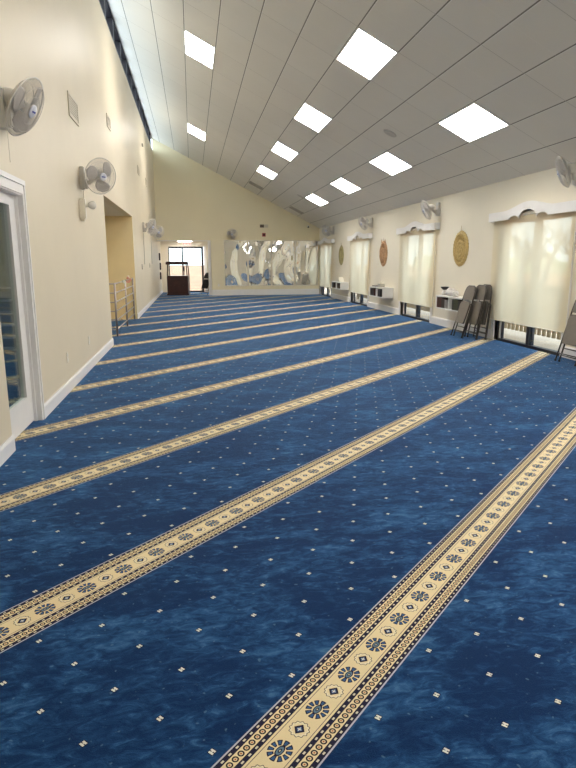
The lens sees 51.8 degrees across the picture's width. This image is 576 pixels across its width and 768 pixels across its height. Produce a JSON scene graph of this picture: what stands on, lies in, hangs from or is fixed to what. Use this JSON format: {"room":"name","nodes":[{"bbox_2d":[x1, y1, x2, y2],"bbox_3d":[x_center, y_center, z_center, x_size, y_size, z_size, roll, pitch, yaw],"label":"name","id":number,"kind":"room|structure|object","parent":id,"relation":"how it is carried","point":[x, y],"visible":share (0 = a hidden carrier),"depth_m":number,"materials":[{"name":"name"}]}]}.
{"room":"mosque","nodes":[
{"label":"mosque","id":0,"kind":"room"},
{"bbox_2d":[0,204,10,286],"bbox_3d":[-3.560,-1.096,5.768,2.145,2.600,7.710,-2,12,-9],"label":"wall","id":1,"kind":"structure","parent":0,"point":[4,265],"depth_m":9.30,"materials":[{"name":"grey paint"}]},
{"bbox_2d":[0,0,162,445],"bbox_3d":[-3.428,-3.884,11.798,0.150,5.610,30.650,-2,12,-9],"label":"wall","id":2,"kind":"structure","parent":0,"point":[68,45],"depth_m":6.94,"materials":[{"name":"beige paint"}]},
{"bbox_2d":[0,435,15,466],"bbox_3d":[-1.497,1.153,0.997,0.018,0.122,7.135,-2,12,-9],"label":"baseboard","id":3,"kind":"structure","parent":2,"relation":"attached to","point":[7,448],"depth_m":4.27,"materials":[{"name":"white paint"}]},
{"bbox_2d":[0,77,44,161],"bbox_3d":[-1.953,-1.962,4.427,0.329,0.590,0.395,9,15,36],"label":"wall fan","id":4,"kind":"object","parent":2,"relation":"attached to","point":[11,99],"visible":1,"depth_m":4.36,"materials":[{"name":"plastic"}]},
{"bbox_2d":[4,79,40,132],"bbox_3d":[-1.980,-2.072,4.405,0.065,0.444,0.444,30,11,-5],"label":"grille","id":5,"kind":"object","parent":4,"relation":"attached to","point":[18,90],"depth_m":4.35,"materials":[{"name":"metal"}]},
{"bbox_2d":[7,79,44,134],"bbox_3d":[-1.946,-2.056,4.408,0.246,0.384,0.440,-2,12,-9],"label":"grille","id":6,"kind":"object","parent":4,"relation":"attached to","point":[23,111],"depth_m":4.37,"materials":[{"name":"silver metal"}]},
{"bbox_2d":[0,169,45,438],"bbox_3d":[-2.185,-0.572,4.585,0.174,2.045,1.142,-2,12,-9],"label":"door","id":7,"kind":"structure","parent":2,"relation":"in","point":[29,408],"depth_m":4.99,"materials":[{"name":"white paint"}]},
{"bbox_2d":[67,90,78,125],"bbox_3d":[-2.622,-3.356,7.246,0.013,0.270,0.600,-2,12,-9],"label":"air vent","id":8,"kind":"object","parent":2,"relation":"in","point":[72,104],"visible":1,"depth_m":7.20,"materials":[{"name":"beige metal"}]},
{"bbox_2d":[44,338,113,417],"bbox_3d":[-2.581,-0.233,7.693,0.018,0.122,4.857,-2,12,-9],"label":"baseboard","id":9,"kind":"structure","parent":2,"relation":"attached to","point":[53,401],"depth_m":6.69,"materials":[{"name":"white paint"}]},
{"bbox_2d":[79,198,95,221],"bbox_3d":[-2.526,-2.201,7.513,0.205,0.280,0.135,-2,12,-9],"label":"wall spotlight","id":10,"kind":"object","parent":2,"relation":"attached to","point":[82,202],"visible":1,"depth_m":7.45,"materials":[{"name":"beige plastic"}]},
{"bbox_2d":[79,157,115,204],"bbox_3d":[-2.404,-2.548,7.494,0.447,0.564,0.402,-2,12,-9],"label":"wall fan","id":11,"kind":"object","parent":2,"relation":"attached to","point":[93,174],"visible":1,"depth_m":7.45,"materials":[{"name":"plastic"}]},
{"bbox_2d":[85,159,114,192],"bbox_3d":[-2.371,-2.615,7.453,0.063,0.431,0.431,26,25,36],"label":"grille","id":12,"kind":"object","parent":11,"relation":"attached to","point":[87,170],"depth_m":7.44,"materials":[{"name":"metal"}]},
{"bbox_2d":[85,161,115,193],"bbox_3d":[-2.338,-2.602,7.425,0.128,0.420,0.432,10,16,41],"label":"grille","id":13,"kind":"object","parent":11,"relation":"attached to","point":[93,174],"depth_m":7.43,"materials":[{"name":"silver metal"}]},
{"bbox_2d":[106,113,110,130],"bbox_3d":[-3.162,-4.612,10.455,0.013,0.210,0.460,-2,12,-9],"label":"air vent","id":14,"kind":"object","parent":2,"relation":"in","point":[107,116],"visible":1,"depth_m":10.43,"materials":[{"name":"beige metal"}]},
{"bbox_2d":[99,0,152,150],"bbox_3d":[-3.205,-6.581,9.751,0.150,0.501,27.700,-2,12,-9],"label":"clerestory window","id":15,"kind":"structure","parent":2,"relation":"in","point":[104,4],"depth_m":13.75,"materials":[{"name":"black glass"}]},
{"bbox_2d":[142,219,155,262],"bbox_3d":[-3.982,-4.100,17.118,0.393,1.276,0.390,-2,12,-9],"label":"wall fan","id":16,"kind":"object","parent":2,"relation":"attached to","point":[149,226],"visible":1,"depth_m":17.04,"materials":[{"name":"plastic"}]},
{"bbox_2d":[147,219,155,233],"bbox_3d":[-3.917,-4.524,17.035,0.182,0.401,0.432,5,13,22],"label":"grille","id":17,"kind":"object","parent":16,"relation":"attached to","point":[150,226],"depth_m":17.01,"materials":[{"name":"silver metal"}]},
{"bbox_2d":[137,290,162,318],"bbox_3d":[-4.716,-2.962,20.884,0.018,0.122,12.940,-2,12,-9],"label":"baseboard","id":18,"kind":"structure","parent":2,"relation":"attached to","point":[151,302],"depth_m":18.10,"materials":[{"name":"white paint"}]},
{"bbox_2d":[150,226,163,251],"bbox_3d":[-4.455,-4.751,20.279,0.470,1.270,0.386,-2,12,-9],"label":"wall fan","id":19,"kind":"object","parent":2,"relation":"attached to","point":[159,230],"visible":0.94,"depth_m":20.15,"materials":[{"name":"plastic"}]},
{"bbox_2d":[154,227,163,237],"bbox_3d":[-4.400,-5.154,20.130,0.432,0.410,0.159,-9,15,-37],"label":"grille","id":20,"kind":"object","parent":19,"relation":"attached to","point":[159,230],"depth_m":20.15,"materials":[{"name":"silver metal"}]},
{"bbox_2d":[105,216,136,318],"bbox_3d":[-4.859,-2.852,14.254,2.291,2.600,0.165,-2,12,-9],"label":"wall","id":21,"kind":"structure","parent":0,"point":[119,231],"depth_m":14.28,"materials":[{"name":"paint"}]},
{"bbox_2d":[104,202,123,215],"bbox_3d":[-4.496,-3.561,11.656,2.025,0.160,4.720,-2,12,-9],"label":"ceiling","id":22,"kind":"structure","parent":21,"relation":"attached to","point":[108,210],"depth_m":12.75,"materials":[{"name":"beige paint"}]},
{"bbox_2d":[160,241,208,291],"bbox_3d":[-4.602,-5.521,27.125,2.625,2.600,0.120,-2,12,-9],"label":"wall","id":23,"kind":"structure","parent":0,"point":[164,244],"depth_m":26.93,"materials":[{"name":"beige paint"}]},
{"bbox_2d":[182,242,191,245],"bbox_3d":[-4.578,-6.332,26.870,0.420,0.160,0.049,-2,12,-9],"label":"exit sign","id":24,"kind":"object","parent":23,"relation":"attached to","point":[183,243],"visible":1,"depth_m":26.85,"materials":[{"name":"white plastic"}]},
{"bbox_2d":[168,247,206,291],"bbox_3d":[-4.578,-5.240,27.146,1.710,2.040,0.160,-2,12,-9],"label":"door","id":25,"kind":"structure","parent":23,"relation":"in","point":[204,264],"depth_m":27.11,"materials":[{"name":"brown metal"}]},
{"bbox_2d":[152,138,318,275],"bbox_3d":[-2.001,-6.728,24.313,6.688,6.091,0.150,-2,12,-9],"label":"wall","id":26,"kind":"structure","parent":0,"point":[193,201],"depth_m":23.96,"materials":[{"name":"beige paint"}]},
{"bbox_2d":[157,240,211,294],"bbox_3d":[-4.235,-4.754,24.355,2.150,2.220,0.180,-2,12,-9],"label":"trim","id":27,"kind":"structure","parent":26,"relation":"attached to","point":[209,241],"depth_m":24.34,"materials":[{"name":"white paint"}]},
{"bbox_2d":[227,229,237,238],"bbox_3d":[-2.280,-6.027,24.123,0.438,0.556,0.393,-2,12,-9],"label":"wall fan","id":28,"kind":"object","parent":26,"relation":"attached to","point":[232,232],"visible":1,"depth_m":23.99,"materials":[{"name":"plastic"}]},
{"bbox_2d":[210,239,319,293],"bbox_3d":[-0.915,-4.872,24.718,4.548,2.285,0.150,-2,12,-9],"label":"wall","id":29,"kind":"structure","parent":0,"point":[217,245],"depth_m":24.46,"materials":[{"name":"beige paint"}]},
{"bbox_2d":[224,240,247,285],"bbox_3d":[-2.141,-4.970,24.430,0.970,1.860,0.021,-2,12,-9],"label":"wall mirror","id":30,"kind":"object","parent":29,"relation":"attached to","point":[235,251],"visible":1,"depth_m":24.42,"materials":[{"name":"silver mirror"}]},
{"bbox_2d":[248,240,271,285],"bbox_3d":[-1.168,-5.003,24.581,0.970,1.860,0.021,-2,12,-9],"label":"wall mirror","id":31,"kind":"object","parent":29,"relation":"attached to","point":[259,251],"visible":1,"depth_m":24.57,"materials":[{"name":"silver mirror"}]},
{"bbox_2d":[212,289,318,294],"bbox_3d":[-0.903,-3.853,24.855,4.513,0.235,0.035,-2,12,-9],"label":"baseboard","id":32,"kind":"structure","parent":29,"relation":"attached to","point":[235,291],"depth_m":24.84,"materials":[{"name":"white paint"}]},
{"bbox_2d":[272,240,294,285],"bbox_3d":[-0.195,-5.037,24.731,0.970,1.860,0.021,-2,12,-9],"label":"wall mirror","id":33,"kind":"object","parent":29,"relation":"attached to","point":[283,251],"visible":1,"depth_m":24.73,"materials":[{"name":"silver mirror"}]},
{"bbox_2d":[295,240,317,285],"bbox_3d":[0.777,-5.071,24.882,0.970,1.860,0.021,-2,12,-9],"label":"wall mirror","id":34,"kind":"object","parent":29,"relation":"attached to","point":[306,251],"visible":1,"depth_m":24.87,"materials":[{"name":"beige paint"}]},
{"bbox_2d":[0,292,575,767],"bbox_3d":[-1.179,-1.157,12.726,8.988,0.120,30.650,-2,12,-9],"label":"floor","id":35,"kind":"structure","parent":0,"point":[300,530],"depth_m":2.92,"materials":[{"name":"blue carpet"}]},
{"bbox_2d":[0,287,16,350],"bbox_3d":[-4.362,-1.014,9.320,1.240,1.000,0.340,-2,12,-9],"label":"shoe rack","id":36,"kind":"object","parent":35,"relation":"on","point":[6,306],"visible":0.32,"depth_m":9.43,"materials":[{"name":"laminate"}]},
{"bbox_2d":[0,299,11,301],"bbox_3d":[-4.363,-1.307,9.259,1.180,0.020,0.340,-2,12,-9],"label":"shelf","id":37,"kind":"object","parent":36,"relation":"attached to","point":[1,300],"depth_m":9.10,"materials":[{"name":"white paint"}]},
{"bbox_2d":[0,311,12,313],"bbox_3d":[-4.362,-1.121,9.298,1.180,0.020,0.340,-2,12,-9],"label":"shelf","id":38,"kind":"object","parent":36,"relation":"attached to","point":[1,312],"depth_m":9.17,"materials":[{"name":"white paint"}]},
{"bbox_2d":[1,323,14,325],"bbox_3d":[-4.362,-0.935,9.336,1.180,0.020,0.340,-2,12,-9],"label":"shelf","id":39,"kind":"object","parent":36,"relation":"attached to","point":[2,324],"depth_m":9.25,"materials":[{"name":"white paint"}]},
{"bbox_2d":[2,335,15,338],"bbox_3d":[-4.361,-0.749,9.375,1.180,0.020,0.340,-2,12,-9],"label":"shelf","id":40,"kind":"object","parent":36,"relation":"attached to","point":[3,336],"depth_m":9.31,"materials":[{"name":"white paint"}]},
{"bbox_2d":[3,346,16,350],"bbox_3d":[-4.361,-0.563,9.414,1.180,0.020,0.340,-2,12,-9],"label":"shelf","id":41,"kind":"object","parent":36,"relation":"attached to","point":[5,348],"depth_m":9.35,"materials":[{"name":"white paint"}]},
{"bbox_2d":[109,278,134,335],"bbox_3d":[-4.043,-1.722,12.726,1.136,0.998,3.508,-2,12,-9],"label":"guard railing","id":42,"kind":"object","parent":35,"relation":"on","point":[113,284],"visible":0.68,"depth_m":12.19,"materials":[{"name":"metal"}]},
{"bbox_2d":[122,277,131,283],"bbox_3d":[-3.525,-2.284,12.972,0.084,0.162,1.712,-2,12,-9],"label":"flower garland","id":43,"kind":"object","parent":42,"relation":"attached to","point":[130,279],"visible":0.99,"depth_m":12.86,"materials":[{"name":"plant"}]},
{"bbox_2d":[165,262,190,294],"bbox_3d":[-4.621,-4.447,24.956,1.000,1.374,0.710,-2,12,-9],"label":"pulpit","id":44,"kind":"object","parent":35,"relation":"on","point":[176,284],"visible":1,"depth_m":24.69,"materials":[{"name":"brown wood"}]},
{"bbox_2d":[200,273,208,294],"bbox_3d":[-3.469,-4.249,25.149,0.482,0.924,0.363,8,15,36],"label":"folding chair","id":45,"kind":"object","parent":35,"relation":"on","point":[205,284],"visible":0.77,"depth_m":25.15,"materials":[{"name":"black plastic"}]},
{"bbox_2d":[450,285,475,337],"bbox_3d":[3.241,-1.336,10.929,0.282,0.946,0.482,-2,12,-9],"label":"folding chair","id":46,"kind":"object","parent":35,"relation":"on","point":[469,294],"visible":1,"depth_m":10.85,"materials":[{"name":"beige plastic"}]},
{"bbox_2d":[464,285,486,339],"bbox_3d":[3.386,-1.300,10.691,0.194,0.962,0.482,-2,12,-9],"label":"folding chair","id":47,"kind":"object","parent":35,"relation":"on","point":[481,290],"visible":0.93,"depth_m":10.60,"materials":[{"name":"beige plastic"}]},
{"bbox_2d":[473,284,491,339],"bbox_3d":[3.512,-1.305,10.679,0.121,0.968,0.482,-2,12,-9],"label":"folding chair","id":48,"kind":"object","parent":35,"relation":"on","point":[489,287],"visible":0.68,"depth_m":10.53,"materials":[{"name":"beige plastic"}]},
{"bbox_2d":[554,300,575,365],"bbox_3d":[3.894,-0.739,8.025,0.264,0.950,0.482,-2,12,-9],"label":"folding chair","id":49,"kind":"object","parent":35,"relation":"on","point":[569,336],"visible":1,"depth_m":8.11,"materials":[{"name":"beige plastic"}]},
{"bbox_2d":[107,0,575,227],"bbox_3d":[0.247,-5.306,10.626,6.848,3.572,28.000,-2,12,-9],"label":"ceiling","id":50,"kind":"structure","parent":0,"point":[514,59],"depth_m":9.74,"materials":[{"name":"grey tile"}]},
{"bbox_2d":[187,123,205,140],"bbox_3d":[-2.800,-7.705,18.166,0.550,0.284,1.220,-2,12,-9],"label":"ceiling light","id":51,"kind":"object","parent":50,"relation":"attached to","point":[191,129],"visible":1,"depth_m":18.11,"materials":[{"name":"white plastic"}]},
{"bbox_2d":[184,29,215,68],"bbox_3d":[-1.659,-6.247,11.115,0.550,0.284,1.220,-2,12,-9],"label":"ceiling light","id":52,"kind":"object","parent":50,"relation":"attached to","point":[196,48],"visible":1,"depth_m":11.05,"materials":[{"name":"white plastic"}]},
{"bbox_2d":[249,181,262,189],"bbox_3d":[-1.202,-7.415,22.155,0.506,0.264,0.560,-2,12,-9],"label":"ceiling vent","id":53,"kind":"object","parent":50,"relation":"in","point":[250,182],"visible":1,"depth_m":22.16,"materials":[{"name":"grey metal"}]},
{"bbox_2d":[256,165,277,179],"bbox_3d":[-0.679,-6.748,18.924,0.550,0.284,1.220,-2,12,-9],"label":"ceiling light","id":54,"kind":"object","parent":50,"relation":"attached to","point":[261,169],"visible":1,"depth_m":18.86,"materials":[{"name":"white plastic"}]},
{"bbox_2d":[271,141,298,160],"bbox_3d":[-0.098,-6.005,15.336,0.550,0.284,1.220,-2,12,-9],"label":"ceiling light","id":55,"kind":"object","parent":50,"relation":"attached to","point":[278,148],"visible":1,"depth_m":15.29,"materials":[{"name":"white plastic"}]},
{"bbox_2d":[289,206,302,213],"bbox_3d":[0.319,-6.785,23.152,0.506,0.264,0.560,-2,12,-9],"label":"ceiling vent","id":56,"kind":"object","parent":50,"relation":"in","point":[291,207],"visible":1,"depth_m":23.16,"materials":[{"name":"grey metal"}]},
{"bbox_2d":[294,102,331,132],"bbox_3d":[0.479,-5.267,11.767,0.550,0.284,1.220,-2,12,-9],"label":"ceiling light","id":57,"kind":"object","parent":50,"relation":"attached to","point":[311,117],"visible":1,"depth_m":11.72,"materials":[{"name":"white plastic"}]},
{"bbox_2d":[305,193,328,205],"bbox_3d":[0.935,-6.000,19.351,0.550,0.284,1.220,-2,12,-9],"label":"ceiling light","id":58,"kind":"object","parent":50,"relation":"attached to","point":[319,201],"visible":1,"depth_m":19.34,"materials":[{"name":"white plastic"}]},
{"bbox_2d":[330,177,360,193],"bbox_3d":[1.517,-5.256,15.753,0.550,0.284,1.220,-2,12,-9],"label":"ceiling light","id":59,"kind":"object","parent":50,"relation":"attached to","point":[342,184],"visible":1,"depth_m":15.71,"materials":[{"name":"white plastic"}]},
{"bbox_2d":[335,27,397,80],"bbox_3d":[1.060,-4.525,8.179,0.550,0.284,1.220,-2,12,-9],"label":"ceiling light","id":60,"kind":"object","parent":50,"relation":"attached to","point":[365,54],"visible":1,"depth_m":8.11,"materials":[{"name":"white plastic"}]},
{"bbox_2d":[383,129,395,136],"bbox_3d":[1.810,-4.455,10.538,0.231,0.121,0.259,-1,12,-4],"label":"ceiling speaker","id":61,"kind":"object","parent":50,"relation":"attached to","point":[386,131],"visible":1,"depth_m":10.53},
{"bbox_2d":[369,151,412,175],"bbox_3d":[2.093,-4.519,12.193,0.550,0.284,1.220,-2,12,-9],"label":"ceiling light","id":62,"kind":"object","parent":50,"relation":"attached to","point":[389,163],"visible":1,"depth_m":12.13,"materials":[{"name":"white plastic"}]},
{"bbox_2d":[438,102,509,142],"bbox_3d":[2.671,-3.781,8.624,0.550,0.284,1.220,-2,12,-9],"label":"ceiling light","id":63,"kind":"object","parent":50,"relation":"attached to","point":[473,122],"visible":1,"depth_m":8.56,"materials":[{"name":"white plastic"}]},
{"bbox_2d":[319,162,575,348],"bbox_3d":[3.549,-2.434,11.780,0.150,2.740,27.850,-2,12,-9],"label":"wall","id":64,"kind":"structure","parent":0,"point":[470,209],"depth_m":12.16,"materials":[{"name":"beige paint"}]},
{"bbox_2d":[320,286,331,296],"bbox_3d":[1.590,-4.616,23.858,0.160,2.160,2.140,-2,12,-9],"label":"window","id":65,"kind":"structure","parent":64,"relation":"in","point":[322,293],"depth_m":24.39,"materials":[{"name":"brown metal"}]},
{"bbox_2d":[320,242,331,287],"bbox_3d":[1.511,-4.760,23.619,0.055,1.787,2.355,-2,12,-9],"label":"roller shade","id":66,"kind":"object","parent":64,"relation":"attached to","point":[325,249],"visible":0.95,"depth_m":23.55,"materials":[{"name":"beige fabric"}]},
{"bbox_2d":[318,238,334,244],"bbox_3d":[1.495,-5.656,23.421,0.127,0.245,2.480,-2,12,-9],"label":"valance","id":67,"kind":"object","parent":64,"relation":"attached to","point":[323,239],"visible":1,"depth_m":23.02,"materials":[{"name":"white fabric"}]},
{"bbox_2d":[322,224,333,235],"bbox_3d":[1.514,-5.658,22.150,0.462,0.574,0.373,-2,12,-9],"label":"wall fan","id":68,"kind":"object","parent":64,"relation":"attached to","point":[324,229],"visible":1,"depth_m":22.09,"materials":[{"name":"plastic"}]},
{"bbox_2d":[322,225,330,235],"bbox_3d":[1.444,-5.723,22.106,0.306,0.417,0.325,-2,12,-9],"label":"grille","id":69,"kind":"object","parent":68,"relation":"attached to","point":[324,229],"depth_m":22.08,"materials":[{"name":"silver metal"}]},
{"bbox_2d":[331,281,348,289],"bbox_3d":[1.843,-3.510,21.093,0.300,0.255,1.330,-2,12,-9],"label":"wall shelf","id":70,"kind":"object","parent":64,"relation":"attached to","point":[343,285],"visible":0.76,"depth_m":20.46,"materials":[{"name":"white wood"}]},
{"bbox_2d":[339,245,343,264],"bbox_3d":[1.896,-4.668,21.310,0.046,0.795,0.711,-2,12,-9],"label":"wall decoration","id":71,"kind":"object","parent":64,"relation":"attached to","point":[341,251],"depth_m":21.21,"materials":[{"name":"gold metal"}]},
{"bbox_2d":[350,250,369,306],"bbox_3d":[2.362,-3.630,19.090,0.160,2.160,2.200,-2,12,-9],"label":"window","id":72,"kind":"structure","parent":64,"relation":"in","point":[353,294],"depth_m":19.24,"materials":[{"name":"brown metal"}]},
{"bbox_2d":[349,237,369,294],"bbox_3d":[2.270,-3.789,18.928,0.055,1.787,2.355,-2,12,-9],"label":"roller shade","id":73,"kind":"object","parent":72,"relation":"attached to","point":[359,248],"visible":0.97,"depth_m":18.83,"materials":[{"name":"beige fabric"}]},
{"bbox_2d":[347,232,372,240],"bbox_3d":[2.250,-4.692,18.759,0.127,0.245,2.480,-2,12,-9],"label":"valance","id":74,"kind":"object","parent":64,"relation":"attached to","point":[367,235],"visible":0.99,"depth_m":18.45,"materials":[{"name":"white fabric"}]},
{"bbox_2d":[358,216,372,229],"bbox_3d":[2.293,-4.647,17.413,0.439,0.553,0.419,-1,12,-4],"label":"wall fan","id":75,"kind":"object","parent":64,"relation":"attached to","point":[362,221],"visible":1,"depth_m":17.39,"materials":[{"name":"plastic"}]},
{"bbox_2d":[358,216,366,229],"bbox_3d":[2.190,-4.716,17.387,0.193,0.395,0.432,-5,13,-24],"label":"grille","id":76,"kind":"object","parent":75,"relation":"attached to","point":[362,221],"depth_m":17.35,"materials":[{"name":"silver metal"}]},
{"bbox_2d":[369,286,392,297],"bbox_3d":[2.585,-2.562,16.509,0.300,0.275,1.210,-2,12,-9],"label":"wall shelf","id":77,"kind":"object","parent":64,"relation":"attached to","point":[387,292],"visible":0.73,"depth_m":15.94,"materials":[{"name":"white wood"}]},
{"bbox_2d":[379,239,387,265],"bbox_3d":[2.660,-3.691,16.611,0.053,0.795,0.710,-2,12,-9],"label":"wall decoration","id":78,"kind":"object","parent":64,"relation":"attached to","point":[383,252],"depth_m":16.56,"materials":[{"name":"metal"}]},
{"bbox_2d":[398,235,435,322],"bbox_3d":[3.140,-2.635,14.283,0.160,2.160,2.200,-2,12,-9],"label":"window","id":79,"kind":"structure","parent":64,"relation":"in","point":[404,305],"depth_m":14.45,"materials":[{"name":"brown metal"}]},
{"bbox_2d":[398,228,435,307],"bbox_3d":[3.043,-2.801,14.150,0.055,1.787,2.355,-2,12,-9],"label":"roller shade","id":80,"kind":"object","parent":79,"relation":"attached to","point":[417,248],"visible":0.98,"depth_m":14.03,"materials":[{"name":"beige fabric"}]},
{"bbox_2d":[396,221,439,233],"bbox_3d":[3.025,-3.701,13.971,0.127,0.245,2.480,-2,12,-9],"label":"valance","id":81,"kind":"object","parent":64,"relation":"attached to","point":[430,226],"visible":1,"depth_m":13.67,"materials":[{"name":"white fabric"}]},
{"bbox_2d":[420,200,439,219],"bbox_3d":[3.061,-3.654,12.715,0.441,0.552,0.439,-2,12,-9],"label":"wall fan","id":82,"kind":"object","parent":64,"relation":"attached to","point":[425,206],"visible":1,"depth_m":12.66,"materials":[{"name":"plastic"}]},
{"bbox_2d":[420,201,429,218],"bbox_3d":[2.942,-3.722,12.682,0.200,0.393,0.431,-2,12,-9],"label":"grille","id":83,"kind":"object","parent":82,"relation":"attached to","point":[425,207],"depth_m":12.63,"materials":[{"name":"silver metal"}]},
{"bbox_2d":[331,293,575,360],"bbox_3d":[3.670,-0.913,10.786,0.020,0.165,25.280,-2,12,-9],"label":"baseboard","id":84,"kind":"structure","parent":64,"relation":"attached to","point":[447,323],"depth_m":12.80,"materials":[{"name":"white paint"}]},
{"bbox_2d":[435,295,476,312],"bbox_3d":[3.340,-1.609,11.844,0.300,0.270,1.250,-2,12,-9],"label":"wall shelf","id":85,"kind":"object","parent":64,"relation":"attached to","point":[450,298],"visible":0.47,"depth_m":11.81,"materials":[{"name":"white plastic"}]},
{"bbox_2d":[441,286,448,294],"bbox_3d":[3.241,-1.924,12.265,0.180,0.174,0.180,-2,12,-9],"label":"stand","id":86,"kind":"object","parent":85,"relation":"on","point":[444,288],"visible":0.91,"depth_m":12.22,"materials":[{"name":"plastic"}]},
{"bbox_2d":[445,288,455,295],"bbox_3d":[3.298,-1.866,12.020,0.222,0.160,0.365,-2,12,-9],"label":"plastic bag","id":87,"kind":"object","parent":85,"relation":"on","point":[449,290],"visible":0.72,"depth_m":11.95,"materials":[{"name":"white plastic"}]},
{"bbox_2d":[451,291,458,296],"bbox_3d":[3.296,-1.780,11.700,0.149,0.120,0.212,-2,12,-9],"label":"bundle","id":88,"kind":"object","parent":85,"relation":"on","point":[453,293],"visible":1,"depth_m":11.64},
{"bbox_2d":[453,226,468,266],"bbox_3d":[3.429,-2.744,11.833,0.046,0.795,0.712,-2,12,-9],"label":"wall decoration","id":89,"kind":"object","parent":64,"relation":"attached to","point":[461,245],"depth_m":11.79,"materials":[{"name":"gold metal"}]},
{"bbox_2d":[489,200,575,221],"bbox_3d":[3.790,-2.723,9.242,0.127,0.245,2.480,-2,12,-9],"label":"valance","id":90,"kind":"object","parent":64,"relation":"attached to","point":[537,206],"visible":0.99,"depth_m":9.01,"materials":[{"name":"white fabric"}]},
{"bbox_2d":[490,221,575,357],"bbox_3d":[3.914,-1.645,9.495,0.160,2.160,2.200,-2,12,-9],"label":"window","id":91,"kind":"structure","parent":64,"relation":"in","point":[499,333],"depth_m":9.64,"materials":[{"name":"brown metal"}]},
{"bbox_2d":[489,211,575,332],"bbox_3d":[3.805,-1.827,9.440,0.055,1.787,2.355,-2,12,-9],"label":"window curtain","id":92,"kind":"object","parent":91,"relation":"attached to","point":[532,254],"visible":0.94,"depth_m":9.24,"materials":[{"name":"beige fabric"}]},
{"bbox_2d":[555,156,575,187],"bbox_3d":[3.773,-2.778,8.067,0.309,0.600,0.529,11,16,42],"label":"wall fan","id":93,"kind":"object","parent":64,"relation":"attached to","point":[565,169],"visible":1,"depth_m":7.95,"materials":[{"name":"plastic"}]},
{"bbox_2d":[555,157,568,186],"bbox_3d":[3.704,-2.864,8.014,0.183,0.400,0.432,3,12,13],"label":"grille","id":94,"kind":"object","parent":93,"relation":"attached to","point":[563,170],"depth_m":7.96,"materials":[{"name":"silver metal"}]},
{"label":"outside","id":95,"kind":"structure","parent":0,"visible":0},
{"bbox_2d":[170,265,561,333],"bbox_3d":[18.920,-19.458,102.429,230.000,0.190,320.000,-2,12,-9],"label":"lawn","id":96,"kind":"structure","parent":95,"point":[195,271],"depth_m":83.97,"materials":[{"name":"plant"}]},
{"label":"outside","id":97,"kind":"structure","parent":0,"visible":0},
{"bbox_2d":[324,288,560,350],"bbox_3d":[3.487,-2.224,18.404,1.737,0.240,44.600,-2,12,-9],"label":"terrace","id":98,"kind":"object","parent":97,"point":[539,340],"depth_m":11.52,"materials":[{"name":"concrete"}]},
{"bbox_2d":[407,303,429,311],"bbox_3d":[3.757,-2.379,16.090,0.080,1.000,3.800,-2,12,-9],"label":"terrace railing","id":99,"kind":"object","parent":98,"relation":"on","point":[409,305],"visible":0.12,"depth_m":16.43,"materials":[{"name":"beige paint"}]},
{"bbox_2d":[504,322,560,339],"bbox_3d":[4.532,-1.388,11.302,0.080,1.000,3.800,-2,12,-9],"label":"terrace railing","id":100,"kind":"object","parent":98,"relation":"on","point":[512,326],"visible":0.18,"depth_m":10.91,"materials":[{"name":"beige paint"}]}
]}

